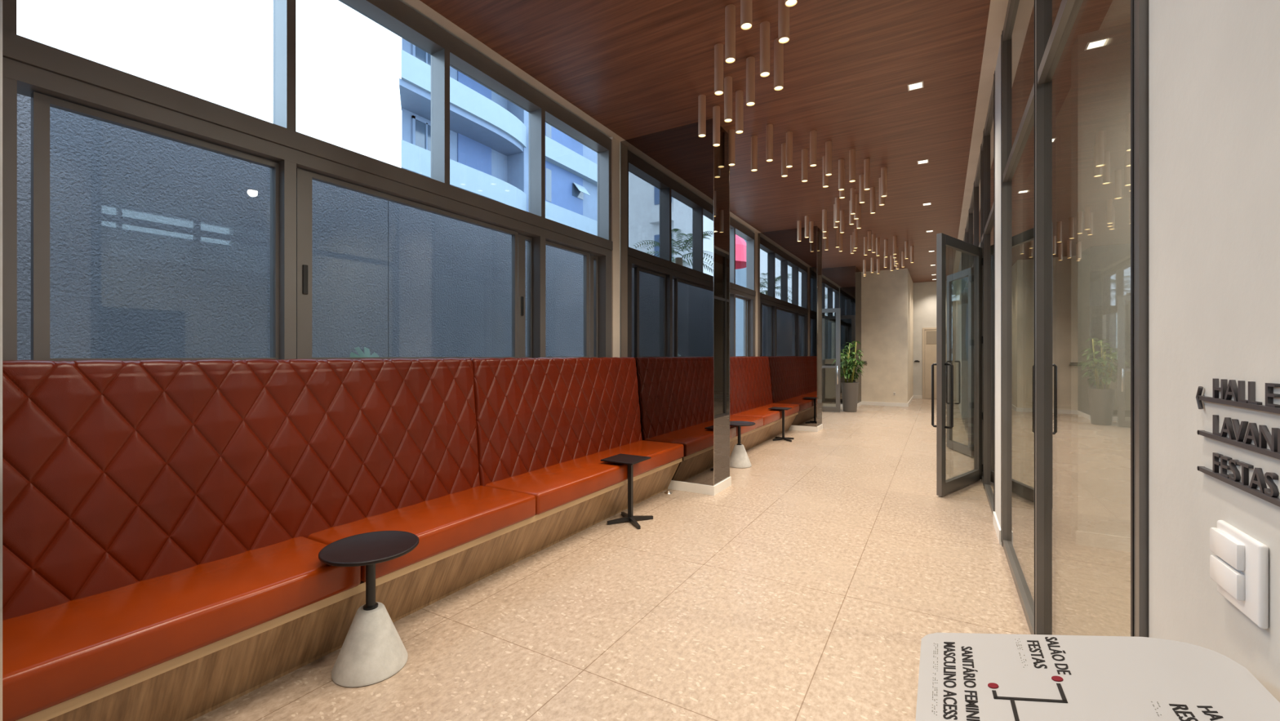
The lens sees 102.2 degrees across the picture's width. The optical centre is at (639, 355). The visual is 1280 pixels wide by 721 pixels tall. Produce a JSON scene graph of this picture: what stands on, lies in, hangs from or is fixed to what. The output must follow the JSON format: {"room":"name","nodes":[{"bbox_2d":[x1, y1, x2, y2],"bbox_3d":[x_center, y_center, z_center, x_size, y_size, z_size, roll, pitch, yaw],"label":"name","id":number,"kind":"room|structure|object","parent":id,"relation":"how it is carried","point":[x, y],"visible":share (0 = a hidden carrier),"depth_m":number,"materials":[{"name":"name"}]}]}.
{"room":"lobby","nodes":[
{"label":"lobby","id":0,"kind":"room"},
{"bbox_2d":[191,398,1130,720],"bbox_3d":[3.755,1.250,5.045,7.000,0.100,20.500,0,0,30],"label":"floor","id":1,"kind":"structure","parent":0,"point":[810,586],"depth_m":2.46,"materials":[{"name":"tile"}]},
{"bbox_2d":[0,0,2,720],"bbox_3d":[-1.843,-0.420,1.151,0.976,3.240,0.414,0,0,30],"label":"column","id":2,"kind":"structure","parent":1,"relation":"on","point":[1,1],"depth_m":1.08,"materials":[{"name":"paint"}]},
{"bbox_2d":[2,356,684,720],"bbox_3d":[-0.878,0.607,3.066,0.683,1.186,3.883,0,0,30],"label":"bench","id":3,"kind":"object","parent":1,"relation":"on","point":[166,523],"visible":1,"depth_m":1.97,"materials":[{"name":"leather"}]},
{"bbox_2d":[2,536,360,720],"bbox_3d":[-1.530,0.842,1.745,0.478,0.124,0.940,0,0,30],"label":"seat cushion","id":4,"kind":"object","parent":3,"relation":"on","point":[56,654],"depth_m":1.58,"materials":[{"name":"leather"}]},
{"bbox_2d":[307,484,535,582],"bbox_3d":[-1.037,0.842,2.590,0.478,0.124,1.005,0,0,30],"label":"seat cushion","id":5,"kind":"object","parent":3,"relation":"on","point":[447,522],"depth_m":2.50,"materials":[{"name":"leather"}]},
{"bbox_2d":[484,440,684,514],"bbox_3d":[-0.296,0.842,3.859,0.478,0.124,1.921,0,0,30],"label":"seat cushion","id":6,"kind":"object","parent":3,"relation":"on","point":[556,485],"depth_m":3.49,"materials":[{"name":"leather"}]},
{"bbox_2d":[318,530,418,686],"bbox_3d":[-1.040,0.967,1.997,0.344,0.467,0.344,0,0,30],"label":"side table","id":7,"kind":"object","parent":1,"relation":"on","point":[372,650],"visible":1,"depth_m":1.94,"materials":[{"name":"concrete"}]},
{"bbox_2d":[600,453,653,528],"bbox_3d":[-0.084,0.975,3.750,0.328,0.450,0.298,0,0,30],"label":"side table","id":8,"kind":"object","parent":1,"relation":"on","point":[629,460],"visible":1,"depth_m":3.72,"materials":[{"name":"black metal"}]},
{"bbox_2d":[619,118,731,495],"bbox_3d":[0.319,-0.420,4.856,0.976,3.240,0.414,0,0,30],"label":"column","id":9,"kind":"structure","parent":1,"relation":"on","point":[674,184],"depth_m":4.65,"materials":[{"name":"paint"}]},
{"bbox_2d":[729,420,755,467],"bbox_3d":[1.082,0.967,5.633,0.344,0.467,0.344,0,0,30],"label":"side table","id":10,"kind":"object","parent":1,"relation":"on","point":[739,458],"visible":0.81,"depth_m":5.57,"materials":[{"name":"concrete"}]},
{"bbox_2d":[729,355,799,456],"bbox_3d":[1.282,0.607,6.767,0.683,1.186,3.883,0,0,30],"label":"bench","id":11,"kind":"object","parent":1,"relation":"on","point":[750,384],"visible":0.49,"depth_m":7.26,"materials":[{"name":"leather"}]},
{"bbox_2d":[729,425,736,439],"bbox_3d":[0.630,0.842,5.446,0.478,0.124,0.940,0,0,30],"label":"seat cushion","id":12,"kind":"object","parent":11,"relation":"on","point":[732,428],"depth_m":5.64,"materials":[{"name":"leather"}]},
{"bbox_2d":[729,414,763,436],"bbox_3d":[1.123,0.842,6.291,0.478,0.124,1.005,0,0,30],"label":"seat cushion","id":13,"kind":"object","parent":11,"relation":"on","point":[758,420],"depth_m":6.34,"materials":[{"name":"leather"}]},
{"bbox_2d":[733,403,799,425],"bbox_3d":[1.864,0.842,7.560,0.478,0.124,1.921,0,0,30],"label":"seat cushion","id":14,"kind":"object","parent":11,"relation":"on","point":[771,416],"depth_m":7.30,"materials":[{"name":"leather"}]},
{"bbox_2d":[768,406,794,441],"bbox_3d":[2.023,0.975,7.360,0.328,0.450,0.298,0,0,30],"label":"side table","id":15,"kind":"object","parent":1,"relation":"on","point":[783,409],"visible":1,"depth_m":7.33,"materials":[{"name":"black metal"}]},
{"bbox_2d":[757,226,822,431],"bbox_3d":[2.472,-0.420,8.544,0.976,3.240,0.414,0,0,30],"label":"column","id":16,"kind":"structure","parent":1,"relation":"on","point":[789,270],"depth_m":8.34,"materials":[{"name":"paint"}]},
{"bbox_2d":[822,266,862,407],"bbox_3d":[4.735,-0.420,12.422,0.976,3.240,0.994,0,0,30],"label":"glass door","id":17,"kind":"structure","parent":1,"relation":"on","point":[841,286],"depth_m":12.00,"materials":[{"name":"paint"}]},
{"bbox_2d":[831,341,866,412],"bbox_3d":[4.510,0.446,11.127,0.684,1.509,0.747,0,0,30],"label":"potted plant","id":18,"kind":"object","parent":1,"relation":"on","point":[850,389],"visible":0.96,"depth_m":10.98,"materials":[{"name":"green plant"}]},
{"bbox_2d":[915,632,1279,720],"bbox_3d":[0.478,0.788,0.531,0.348,0.824,0.560,0,0,30],"label":"sign","id":19,"kind":"object","parent":1,"relation":"on","point":[962,676],"visible":1,"depth_m":0.66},
{"bbox_2d":[419,0,990,282],"bbox_3d":[2.137,-2.100,5.989,2.833,0.120,20.500,0,0,30],"label":"ceiling","id":20,"kind":"structure","parent":0,"point":[637,68],"depth_m":3.88,"materials":[{"name":"brown wood"}]},
{"bbox_2d":[399,0,760,233],"bbox_3d":[0.823,-2.099,6.756,0.210,0.122,20.500,0,0,30],"label":"trim","id":21,"kind":"structure","parent":20,"relation":"attached to","point":[418,6],"depth_m":3.63,"materials":[{"name":"paint"}]},
{"bbox_2d":[697,94,706,137],"bbox_3d":[0.489,-1.885,4.072,0.060,0.310,0.060,0,0,30],"label":"pendant lamp","id":22,"kind":"object","parent":20,"relation":"hanging from","point":[701,98],"visible":1,"depth_m":4.05,"materials":[{"name":"brown metal"}]},
{"bbox_2d":[712,106,719,146],"bbox_3d":[0.629,-1.885,4.253,0.060,0.310,0.060,0,0,30],"label":"pendant lamp","id":23,"kind":"object","parent":20,"relation":"hanging from","point":[716,109],"visible":1,"depth_m":4.23,"materials":[{"name":"brown metal"}]},
{"bbox_2d":[714,43,723,95],"bbox_3d":[0.521,-1.885,3.409,0.060,0.310,0.060,0,0,30],"label":"pendant lamp","id":24,"kind":"object","parent":20,"relation":"hanging from","point":[718,48],"visible":1,"depth_m":3.38,"materials":[{"name":"brown metal"}]},
{"bbox_2d":[724,76,732,122],"bbox_3d":[0.650,-1.885,3.808,0.060,0.310,0.060,0,0,30],"label":"pendant lamp","id":25,"kind":"object","parent":20,"relation":"hanging from","point":[727,80],"visible":1,"depth_m":3.78,"materials":[{"name":"brown metal"}]},
{"bbox_2d":[724,4,735,63],"bbox_3d":[0.530,-1.885,3.032,0.060,0.310,0.060,0,0,30],"label":"pendant lamp","id":26,"kind":"object","parent":20,"relation":"hanging from","point":[730,10],"visible":1,"depth_m":3.01,"materials":[{"name":"brown metal"}]},
{"bbox_2d":[728,128,735,165],"bbox_3d":[0.833,-1.885,4.691,0.060,0.310,0.060,0,0,30],"label":"pendant lamp","id":27,"kind":"object","parent":20,"relation":"hanging from","point":[731,133],"visible":1,"depth_m":4.67,"materials":[{"name":"brown metal"}]},
{"bbox_2d":[735,90,743,133],"bbox_3d":[0.771,-1.885,4.005,0.060,0.310,0.060,0,0,30],"label":"pendant lamp","id":28,"kind":"object","parent":20,"relation":"hanging from","point":[739,94],"visible":1,"depth_m":3.98,"materials":[{"name":"brown metal"}]},
{"bbox_2d":[740,0,751,30],"bbox_3d":[0.560,-1.885,2.719,0.060,0.310,0.060,0,0,30],"label":"pendant lamp","id":29,"kind":"object","parent":20,"relation":"hanging from","point":[745,5],"visible":1,"depth_m":2.69,"materials":[{"name":"brown metal"}]},
{"bbox_2d":[746,56,755,106],"bbox_3d":[0.761,-1.885,3.558,0.060,0.310,0.060,0,0,30],"label":"pendant lamp","id":30,"kind":"object","parent":20,"relation":"hanging from","point":[750,61],"visible":1,"depth_m":3.53,"materials":[{"name":"brown metal"}]},
{"bbox_2d":[751,135,757,171],"bbox_3d":[1.068,-1.885,4.831,0.060,0.310,0.060,0,0,30],"label":"pendant lamp","id":31,"kind":"object","parent":20,"relation":"hanging from","point":[753,139],"visible":1,"depth_m":4.81,"materials":[{"name":"brown metal"}]},
{"bbox_2d":[760,21,769,77],"bbox_3d":[0.770,-1.885,3.184,0.060,0.310,0.060,0,0,30],"label":"pendant lamp","id":32,"kind":"object","parent":20,"relation":"hanging from","point":[765,25],"visible":1,"depth_m":3.16,"materials":[{"name":"brown metal"}]},
{"bbox_2d":[766,124,773,161],"bbox_3d":[1.151,-1.885,4.588,0.060,0.310,0.060,0,0,30],"label":"pendant lamp","id":33,"kind":"object","parent":20,"relation":"hanging from","point":[770,126],"visible":1,"depth_m":4.56,"materials":[{"name":"brown metal"}]},
{"bbox_2d":[773,38,783,90],"bbox_3d":[0.898,-1.885,3.349,0.060,0.310,0.060,0,0,30],"label":"pendant lamp","id":34,"kind":"object","parent":20,"relation":"hanging from","point":[778,47],"visible":0.92,"depth_m":3.33,"materials":[{"name":"brown metal"}]},
{"bbox_2d":[777,0,789,44],"bbox_3d":[0.791,-1.885,2.838,0.060,0.310,0.060,0,0,30],"label":"pendant lamp","id":35,"kind":"object","parent":20,"relation":"hanging from","point":[783,11],"visible":1,"depth_m":2.81,"materials":[{"name":"brown metal"}]},
{"bbox_2d":[781,142,787,177],"bbox_3d":[1.395,-1.885,4.987,0.060,0.310,0.060,0,0,30],"label":"pendant lamp","id":36,"kind":"object","parent":20,"relation":"hanging from","point":[784,169],"visible":0.91,"depth_m":4.96,"materials":[{"name":"brown metal"}]},
{"bbox_2d":[786,131,792,168],"bbox_3d":[1.369,-1.885,4.738,0.060,0.310,0.060,0,0,30],"label":"pendant lamp","id":37,"kind":"object","parent":20,"relation":"hanging from","point":[789,134],"visible":1,"depth_m":4.71,"materials":[{"name":"brown metal"}]},
{"bbox_2d":[784,0,797,7],"bbox_3d":[0.742,-1.885,2.537,0.060,0.310,0.060,0,0,30],"label":"pendant lamp","id":38,"kind":"object","parent":20,"relation":"hanging from","point":[788,3],"visible":1,"depth_m":2.54,"materials":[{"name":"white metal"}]},
{"bbox_2d":[797,220,801,241],"bbox_3d":[2.413,-1.885,7.831,0.060,0.310,0.060,0,0,30],"label":"pendant lamp","id":39,"kind":"object","parent":20,"relation":"hanging from","point":[799,222],"visible":1,"depth_m":7.81,"materials":[{"name":"brown metal"}]},
{"bbox_2d":[801,148,808,182],"bbox_3d":[1.635,-1.885,5.129,0.060,0.310,0.060,0,0,30],"label":"pendant lamp","id":40,"kind":"object","parent":20,"relation":"hanging from","point":[805,151],"visible":1,"depth_m":5.11,"materials":[{"name":"brown metal"}]},
{"bbox_2d":[804,215,808,237],"bbox_3d":[2.445,-1.885,7.576,0.060,0.310,0.060,0,0,30],"label":"pendant lamp","id":41,"kind":"object","parent":20,"relation":"hanging from","point":[806,217],"visible":1,"depth_m":7.55,"materials":[{"name":"brown metal"}]},
{"bbox_2d":[808,221,813,242],"bbox_3d":[2.616,-1.885,7.888,0.060,0.310,0.060,0,0,30],"label":"pendant lamp","id":42,"kind":"object","parent":20,"relation":"hanging from","point":[811,223],"visible":1,"depth_m":7.86,"materials":[{"name":"brown metal"}]},
{"bbox_2d":[809,129,817,166],"bbox_3d":[1.579,-1.885,4.710,0.060,0.310,0.060,0,0,30],"label":"pendant lamp","id":43,"kind":"object","parent":20,"relation":"hanging from","point":[813,134],"visible":1,"depth_m":4.68,"materials":[{"name":"brown metal"}]},
{"bbox_2d":[822,208,826,232],"bbox_3d":[2.584,-1.885,7.236,0.060,0.310,0.060,0,0,30],"label":"pendant lamp","id":44,"kind":"object","parent":20,"relation":"hanging from","point":[824,211],"visible":1,"depth_m":7.21,"materials":[{"name":"brown metal"}]},
{"bbox_2d":[822,155,828,187],"bbox_3d":[1.904,-1.885,5.299,0.060,0.310,0.060,0,0,30],"label":"pendant lamp","id":45,"kind":"object","parent":20,"relation":"hanging from","point":[825,178],"visible":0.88,"depth_m":5.27,"materials":[{"name":"brown metal"}]},
{"bbox_2d":[824,231,828,250],"bbox_3d":[3.060,-1.885,8.477,0.060,0.310,0.060,0,0,30],"label":"pendant lamp","id":46,"kind":"object","parent":20,"relation":"hanging from","point":[826,240],"visible":0.94,"depth_m":8.45,"materials":[{"name":"brown metal"}]},
{"bbox_2d":[825,141,831,175],"bbox_3d":[1.808,-1.885,4.950,0.060,0.310,0.060,0,0,30],"label":"pendant lamp","id":47,"kind":"object","parent":20,"relation":"hanging from","point":[828,144],"visible":1,"depth_m":4.93,"materials":[{"name":"brown metal"}]},
{"bbox_2d":[833,204,838,227],"bbox_3d":[2.646,-1.885,6.980,0.060,0.310,0.060,0,0,30],"label":"pendant lamp","id":48,"kind":"object","parent":20,"relation":"hanging from","point":[835,224],"visible":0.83,"depth_m":6.96,"materials":[{"name":"brown metal"}]},
{"bbox_2d":[835,227,839,247],"bbox_3d":[3.156,-1.885,8.262,0.060,0.310,0.060,0,0,30],"label":"pendant lamp","id":49,"kind":"object","parent":20,"relation":"hanging from","point":[837,229],"visible":0.96,"depth_m":8.24,"materials":[{"name":"brown metal"}]},
{"bbox_2d":[835,197,839,222],"bbox_3d":[2.557,-1.885,6.692,0.060,0.310,0.060,0,0,30],"label":"pendant lamp","id":50,"kind":"object","parent":20,"relation":"hanging from","point":[837,199],"visible":0.98,"depth_m":6.67,"materials":[{"name":"brown metal"}]},
{"bbox_2d":[839,232,842,251],"bbox_3d":[3.337,-1.885,8.589,0.060,0.310,0.060,0,0,30],"label":"pendant lamp","id":51,"kind":"object","parent":20,"relation":"hanging from","point":[840,234],"visible":0.85,"depth_m":8.56,"materials":[{"name":"brown metal"}]},
{"bbox_2d":[838,159,844,191],"bbox_3d":[2.103,-1.885,5.397,0.060,0.310,0.060,0,0,30],"label":"pendant lamp","id":52,"kind":"object","parent":20,"relation":"hanging from","point":[841,162],"visible":1,"depth_m":5.37,"materials":[{"name":"brown metal"}]},
{"bbox_2d":[840,209,844,233],"bbox_3d":[2.849,-1.885,7.283,0.060,0.310,0.060,0,0,30],"label":"pendant lamp","id":53,"kind":"object","parent":20,"relation":"hanging from","point":[842,212],"visible":0.97,"depth_m":7.26,"materials":[{"name":"brown metal"}]},
{"bbox_2d":[839,168,844,198],"bbox_3d":[2.219,-1.885,5.673,0.060,0.310,0.060,0,0,30],"label":"pendant lamp","id":54,"kind":"object","parent":20,"relation":"hanging from","point":[842,193],"visible":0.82,"depth_m":5.65,"materials":[{"name":"brown metal"}]},
{"bbox_2d":[848,200,853,224],"bbox_3d":[2.792,-1.885,6.816,0.060,0.310,0.060,0,0,30],"label":"pendant lamp","id":55,"kind":"object","parent":20,"relation":"hanging from","point":[851,216],"visible":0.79,"depth_m":6.80,"materials":[{"name":"brown metal"}]},
{"bbox_2d":[848,148,855,182],"bbox_3d":[2.110,-1.885,5.135,0.060,0.310,0.060,0,0,30],"label":"pendant lamp","id":56,"kind":"object","parent":20,"relation":"hanging from","point":[851,152],"visible":1,"depth_m":5.11,"materials":[{"name":"brown metal"}]},
{"bbox_2d":[849,187,855,214],"bbox_3d":[2.601,-1.885,6.315,0.060,0.310,0.060,0,0,30],"label":"pendant lamp","id":57,"kind":"object","parent":20,"relation":"hanging from","point":[852,191],"visible":1,"depth_m":6.29,"materials":[{"name":"brown metal"}]},
{"bbox_2d":[853,228,857,248],"bbox_3d":[3.478,-1.885,8.331,0.060,0.310,0.060,0,0,30],"label":"pendant lamp","id":58,"kind":"object","parent":20,"relation":"hanging from","point":[855,230],"visible":0.98,"depth_m":8.31,"materials":[{"name":"brown metal"}]},
{"bbox_2d":[853,193,858,219],"bbox_3d":[2.741,-1.885,6.547,0.060,0.310,0.060,0,0,30],"label":"pendant lamp","id":59,"kind":"object","parent":20,"relation":"hanging from","point":[856,215],"visible":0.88,"depth_m":6.52,"materials":[{"name":"brown metal"}]},
{"bbox_2d":[856,204,861,228],"bbox_3d":[2.978,-1.885,7.031,0.060,0.310,0.060,0,0,30],"label":"pendant lamp","id":60,"kind":"object","parent":20,"relation":"hanging from","point":[859,220],"visible":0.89,"depth_m":7.01,"materials":[{"name":"brown metal"}]},
{"bbox_2d":[859,174,865,203],"bbox_3d":[2.514,-1.885,5.851,0.060,0.310,0.060,0,0,30],"label":"pendant lamp","id":61,"kind":"object","parent":20,"relation":"hanging from","point":[862,193],"visible":0.89,"depth_m":5.83,"materials":[{"name":"brown metal"}]},
{"bbox_2d":[863,236,867,255],"bbox_3d":[3.891,-1.885,8.912,0.060,0.310,0.060,0,0,30],"label":"pendant lamp","id":62,"kind":"object","parent":20,"relation":"hanging from","point":[865,238],"visible":1,"depth_m":8.89,"materials":[{"name":"brown metal"}]},
{"bbox_2d":[863,158,870,190],"bbox_3d":[2.366,-1.885,5.385,0.060,0.310,0.060,0,0,30],"label":"pendant lamp","id":63,"kind":"object","parent":20,"relation":"hanging from","point":[866,162],"visible":1,"depth_m":5.36,"materials":[{"name":"brown metal"}]},
{"bbox_2d":[867,231,871,250],"bbox_3d":[3.771,-1.885,8.489,0.060,0.310,0.060,0,0,30],"label":"pendant lamp","id":64,"kind":"object","parent":20,"relation":"hanging from","point":[869,233],"visible":1,"depth_m":8.46,"materials":[{"name":"brown metal"}]},
{"bbox_2d":[870,186,875,213],"bbox_3d":[2.829,-1.885,6.282,0.060,0.310,0.060,0,0,30],"label":"pendant lamp","id":65,"kind":"object","parent":20,"relation":"hanging from","point":[872,188],"visible":1,"depth_m":6.26,"materials":[{"name":"brown metal"}]},
{"bbox_2d":[871,233,875,253],"bbox_3d":[3.928,-1.885,8.686,0.060,0.310,0.060,0,0,30],"label":"pendant lamp","id":66,"kind":"object","parent":20,"relation":"hanging from","point":[873,235],"visible":0.98,"depth_m":8.66,"materials":[{"name":"brown metal"}]},
{"bbox_2d":[875,237,879,256],"bbox_3d":[4.127,-1.885,8.961,0.060,0.310,0.060,0,0,30],"label":"pendant lamp","id":67,"kind":"object","parent":20,"relation":"hanging from","point":[877,239],"visible":1,"depth_m":8.94,"materials":[{"name":"brown metal"}]},
{"bbox_2d":[879,177,884,205],"bbox_3d":[2.780,-1.885,5.941,0.060,0.310,0.060,0,0,30],"label":"pendant lamp","id":68,"kind":"object","parent":20,"relation":"hanging from","point":[882,199],"visible":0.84,"depth_m":5.92,"materials":[{"name":"brown metal"}]},
{"bbox_2d":[880,166,887,196],"bbox_3d":[2.652,-1.885,5.618,0.060,0.310,0.060,0,0,30],"label":"pendant lamp","id":69,"kind":"object","parent":20,"relation":"hanging from","point":[883,170],"visible":1,"depth_m":5.60,"materials":[{"name":"brown metal"}]},
{"bbox_2d":[884,239,888,257],"bbox_3d":[4.330,-1.885,9.098,0.060,0.310,0.060,0,0,30],"label":"pendant lamp","id":70,"kind":"object","parent":20,"relation":"hanging from","point":[886,241],"visible":1,"depth_m":9.08,"materials":[{"name":"brown metal"}]},
{"bbox_2d":[893,235,897,254],"bbox_3d":[4.360,-1.885,8.839,0.060,0.310,0.060,0,0,30],"label":"pendant lamp","id":71,"kind":"object","parent":20,"relation":"hanging from","point":[895,237],"visible":1,"depth_m":8.82,"materials":[{"name":"brown metal"}]},
{"bbox_2d":[904,240,908,258],"bbox_3d":[4.767,-1.885,9.240,0.060,0.310,0.060,0,0,30],"label":"pendant lamp","id":72,"kind":"object","parent":20,"relation":"hanging from","point":[906,242],"visible":1,"depth_m":9.21,"materials":[{"name":"brown metal"}]},
{"bbox_2d":[910,245,914,262],"bbox_3d":[5.074,-1.885,9.635,0.060,0.310,0.060,0,0,30],"label":"pendant lamp","id":73,"kind":"object","parent":20,"relation":"hanging from","point":[912,247],"visible":1,"depth_m":9.62,"materials":[{"name":"brown metal"}]},
{"bbox_2d":[907,80,923,91],"bbox_3d":[2.086,-2.038,3.912,0.104,0.004,0.104,0,0,30],"label":"recessed light","id":74,"kind":"object","parent":20,"relation":"in","point":[918,85],"visible":1,"depth_m":3.91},
{"bbox_2d":[861,268,913,403],"bbox_3d":[6.084,-0.420,13.886,2.110,3.240,2.880,0,0,30],"label":"wall","id":75,"kind":"structure","parent":0,"point":[887,295],"depth_m":12.38,"materials":[{"name":"paint"}]},
{"bbox_2d":[861,395,913,406],"bbox_3d":[6.541,1.157,13.553,1.014,0.085,2.795,0,0,30],"label":"baseboard","id":76,"kind":"structure","parent":75,"relation":"attached to","point":[877,403],"depth_m":12.37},
{"bbox_2d":[913,280,955,399],"bbox_3d":[9.808,-0.420,13.322,4.890,3.240,0.100,0,0,30],"label":"wall","id":77,"kind":"structure","parent":0,"point":[924,293],"depth_m":14.40,"materials":[{"name":"beige paint"}]},
{"bbox_2d":[922,327,955,399],"bbox_3d":[8.212,0.215,14.184,0.805,1.970,0.020,0,0,30],"label":"door","id":78,"kind":"structure","parent":77,"relation":"in","point":[929,335],"depth_m":14.29,"materials":[{"name":"paint"}]},
{"bbox_2d":[955,253,961,415],"bbox_3d":[7.402,-0.420,11.890,0.120,3.240,4.800,0,0,30],"label":"wall","id":79,"kind":"structure","parent":0,"point":[958,282],"depth_m":11.85,"materials":[{"name":"beige paint"}]},
{"bbox_2d":[961,71,995,513],"bbox_3d":[4.360,-0.419,6.759,0.065,3.238,7.130,0,0,30],"label":"window","id":80,"kind":"structure","parent":79,"relation":"in","point":[980,230],"depth_m":4.64,"materials":[{"name":"clear glass"}]},
{"bbox_2d":[931,232,982,496],"bbox_3d":[2.920,0.076,4.695,0.995,2.223,0.172,0,0,-39],"label":"door","id":81,"kind":"structure","parent":80,"relation":"attached to","point":[944,486],"depth_m":4.45,"materials":[{"name":"grey metal"}]},
{"bbox_2d":[946,266,973,457],"bbox_3d":[3.955,0.076,6.377,0.172,2.223,0.705,0,0,9],"label":"door","id":82,"kind":"structure","parent":80,"relation":"attached to","point":[968,450],"depth_m":6.29,"materials":[{"name":"grey metal"}]},
{"bbox_2d":[995,41,1000,527],"bbox_3d":[2.467,-0.420,3.463,0.110,3.240,0.470,0,0,30],"label":"wall pillar","id":83,"kind":"structure","parent":0,"point":[997,69],"depth_m":3.50,"materials":[{"name":"beige paint"}]},
{"bbox_2d":[992,511,1001,544],"bbox_3d":[2.412,1.157,3.489,0.012,0.085,0.482,0,0,30],"label":"baseboard","id":84,"kind":"structure","parent":83,"relation":"attached to","point":[997,529],"depth_m":3.45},
{"bbox_2d":[1085,22,1130,537],"bbox_3d":[4.287,-0.420,2.534,3.350,3.240,0.200,0,0,30],"label":"wall","id":85,"kind":"structure","parent":0,"point":[1108,321],"depth_m":3.21,"materials":[{"name":"beige paint"}]},
{"bbox_2d":[1091,532,1130,551],"bbox_3d":[4.185,1.157,2.470,3.262,0.085,0.015,0,0,30],"label":"baseboard","id":86,"kind":"structure","parent":85,"relation":"attached to","point":[1100,540],"depth_m":3.20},
{"bbox_2d":[1103,0,1130,28],"bbox_3d":[5.146,-2.100,4.234,3.780,0.120,20.500,0,0,30],"label":"ceiling","id":87,"kind":"structure","parent":0,"point":[1118,13],"depth_m":3.08,"materials":[{"name":"beige paint"}]},
{"bbox_2d":[1148,0,1279,702],"bbox_3d":[-0.326,-0.420,-1.353,0.120,3.240,5.335,0,0,30],"label":"wall","id":88,"kind":"structure","parent":0,"point":[1214,65],"depth_m":0.76,"materials":[{"name":"beige paint"}]},
{"bbox_2d":[952,0,1008,273],"bbox_3d":[3.437,-2.099,5.231,0.177,0.122,20.500,0,0,30],"label":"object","id":89,"kind":"structure","parent":88,"relation":"attached to","point":[997,8],"depth_m":4.05,"materials":[{"name":"paint"}]},
{"bbox_2d":[1000,0,1148,636],"bbox_3d":[1.655,-0.419,2.125,0.065,3.238,2.660,0,0,30],"label":"glass door","id":90,"kind":"structure","parent":88,"relation":"in","point":[1051,50],"depth_m":1.86,"materials":[{"name":"clear glass"}]},
{"bbox_2d":[1195,377,1279,413],"bbox_3d":[0.781,0.057,0.670,0.007,0.048,0.266,0,0,30],"label":"wall sign","id":91,"kind":"object","parent":88,"relation":"attached to","point":[1237,392],"visible":1,"depth_m":0.67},
{"bbox_2d":[1196,414,1279,459],"bbox_3d":[0.755,0.102,0.625,0.007,0.034,0.353,0,0,30],"label":"wall sign","id":92,"kind":"object","parent":88,"relation":"attached to","point":[1261,437],"visible":1,"depth_m":0.66,"materials":[{"name":"metal"}]},
{"bbox_2d":[1196,452,1279,506],"bbox_3d":[0.779,0.156,0.667,0.007,0.034,0.258,0,0,30],"label":"wall sign","id":93,"kind":"object","parent":88,"relation":"attached to","point":[1270,495],"visible":1,"depth_m":0.66,"materials":[{"name":"metal"}]},
{"bbox_2d":[1209,520,1268,628],"bbox_3d":[0.776,0.279,0.673,0.017,0.102,0.115,0,0,30],"label":"light switch","id":94,"kind":"object","parent":88,"relation":"attached to","point":[1239,567],"visible":1,"depth_m":0.66,"materials":[{"name":"plastic"}]},
{"bbox_3d":[0.065,-0.420,5.532,0.135,3.240,17.620,0,0,30],"label":"wall","id":95,"kind":"structure","parent":0,"visible":0},
{"bbox_2d":[2,0,613,360],"bbox_3d":[-1.233,-0.958,3.279,0.145,2.115,3.640,0,0,30],"label":"window","id":96,"kind":"structure","parent":95,"relation":"in","point":[52,77],"depth_m":2.46,"materials":[{"name":"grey metal"}]},
{"bbox_2d":[608,136,619,357],"bbox_3d":[-1.239,-0.970,3.278,0.155,2.140,3.888,0,0,30],"label":"trim","id":97,"kind":"structure","parent":95,"relation":"attached to","point":[615,143],"depth_m":4.86,"materials":[{"name":"paint"}]},
{"bbox_2d":[729,217,755,356],"bbox_3d":[0.927,-0.958,6.979,0.145,2.115,3.640,0,0,30],"label":"window","id":98,"kind":"structure","parent":95,"relation":"in","point":[748,294],"depth_m":8.27,"materials":[{"name":"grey metal"}]},
{"bbox_2d":[753,231,757,356],"bbox_3d":[0.921,-0.970,6.978,0.155,2.140,3.888,0,0,30],"label":"trim","id":99,"kind":"structure","parent":95,"relation":"attached to","point":[755,233],"depth_m":8.54,"materials":[{"name":"paint"}]},
{"bbox_3d":[3.055,-0.957,10.641,0.130,2.115,3.800,0,0,30],"label":"window","id":100,"kind":"structure","parent":95,"relation":"in","visible":0},
{"bbox_2d":[822,307,839,412],"bbox_3d":[3.861,0.094,11.068,0.800,2.188,0.092,0,0,30],"label":"door","id":101,"kind":"structure","parent":100,"relation":"attached to","point":[837,310],"depth_m":10.90,"materials":[{"name":"grey metal"}]},
{"bbox_3d":[-23.338,1.310,22.305,57.200,0.180,105.000,0,0,30],"label":"ground","id":102,"kind":"structure","parent":0,"visible":0},
{"bbox_2d":[17,93,583,359],"bbox_3d":[-3.426,-0.072,1.421,0.150,2.585,11.000,0,0,30],"label":"wall","id":103,"kind":"structure","parent":102,"relation":"on","point":[160,247],"depth_m":3.00,"materials":[{"name":"glass"}]},
{"bbox_2d":[350,346,378,357],"bbox_3d":[-1.794,0.585,3.248,0.376,1.278,1.469,0,0,30],"label":"plant","id":104,"kind":"object","parent":102,"relation":"on","point":[366,354],"visible":0.05,"depth_m":3.24,"materials":[{"name":"green plant"}]},
{"bbox_2d":[399,38,597,235],"bbox_3d":[-8.978,-9.850,25.752,10.530,22.100,13.770,0,0,30],"label":"apartment building","id":105,"kind":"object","parent":102,"relation":"on","point":[489,133],"visible":0.16,"depth_m":21.47,"materials":[{"name":"paint"}]},
{"bbox_2d":[735,239,746,355],"bbox_3d":[6.401,-3.550,29.813,9.000,9.500,8.050,0,0,30],"label":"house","id":106,"kind":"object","parent":102,"relation":"on","point":[740,273],"visible":0.02,"depth_m":26.01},
{"bbox_2d":[735,234,746,269],"bbox_3d":[2.566,-1.475,16.102,1.800,5.350,1.800,0,0,30],"label":"parasol","id":107,"kind":"object","parent":102,"relation":"on","point":[740,244],"visible":0.07,"depth_m":15.43,"materials":[{"name":"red fabric"}]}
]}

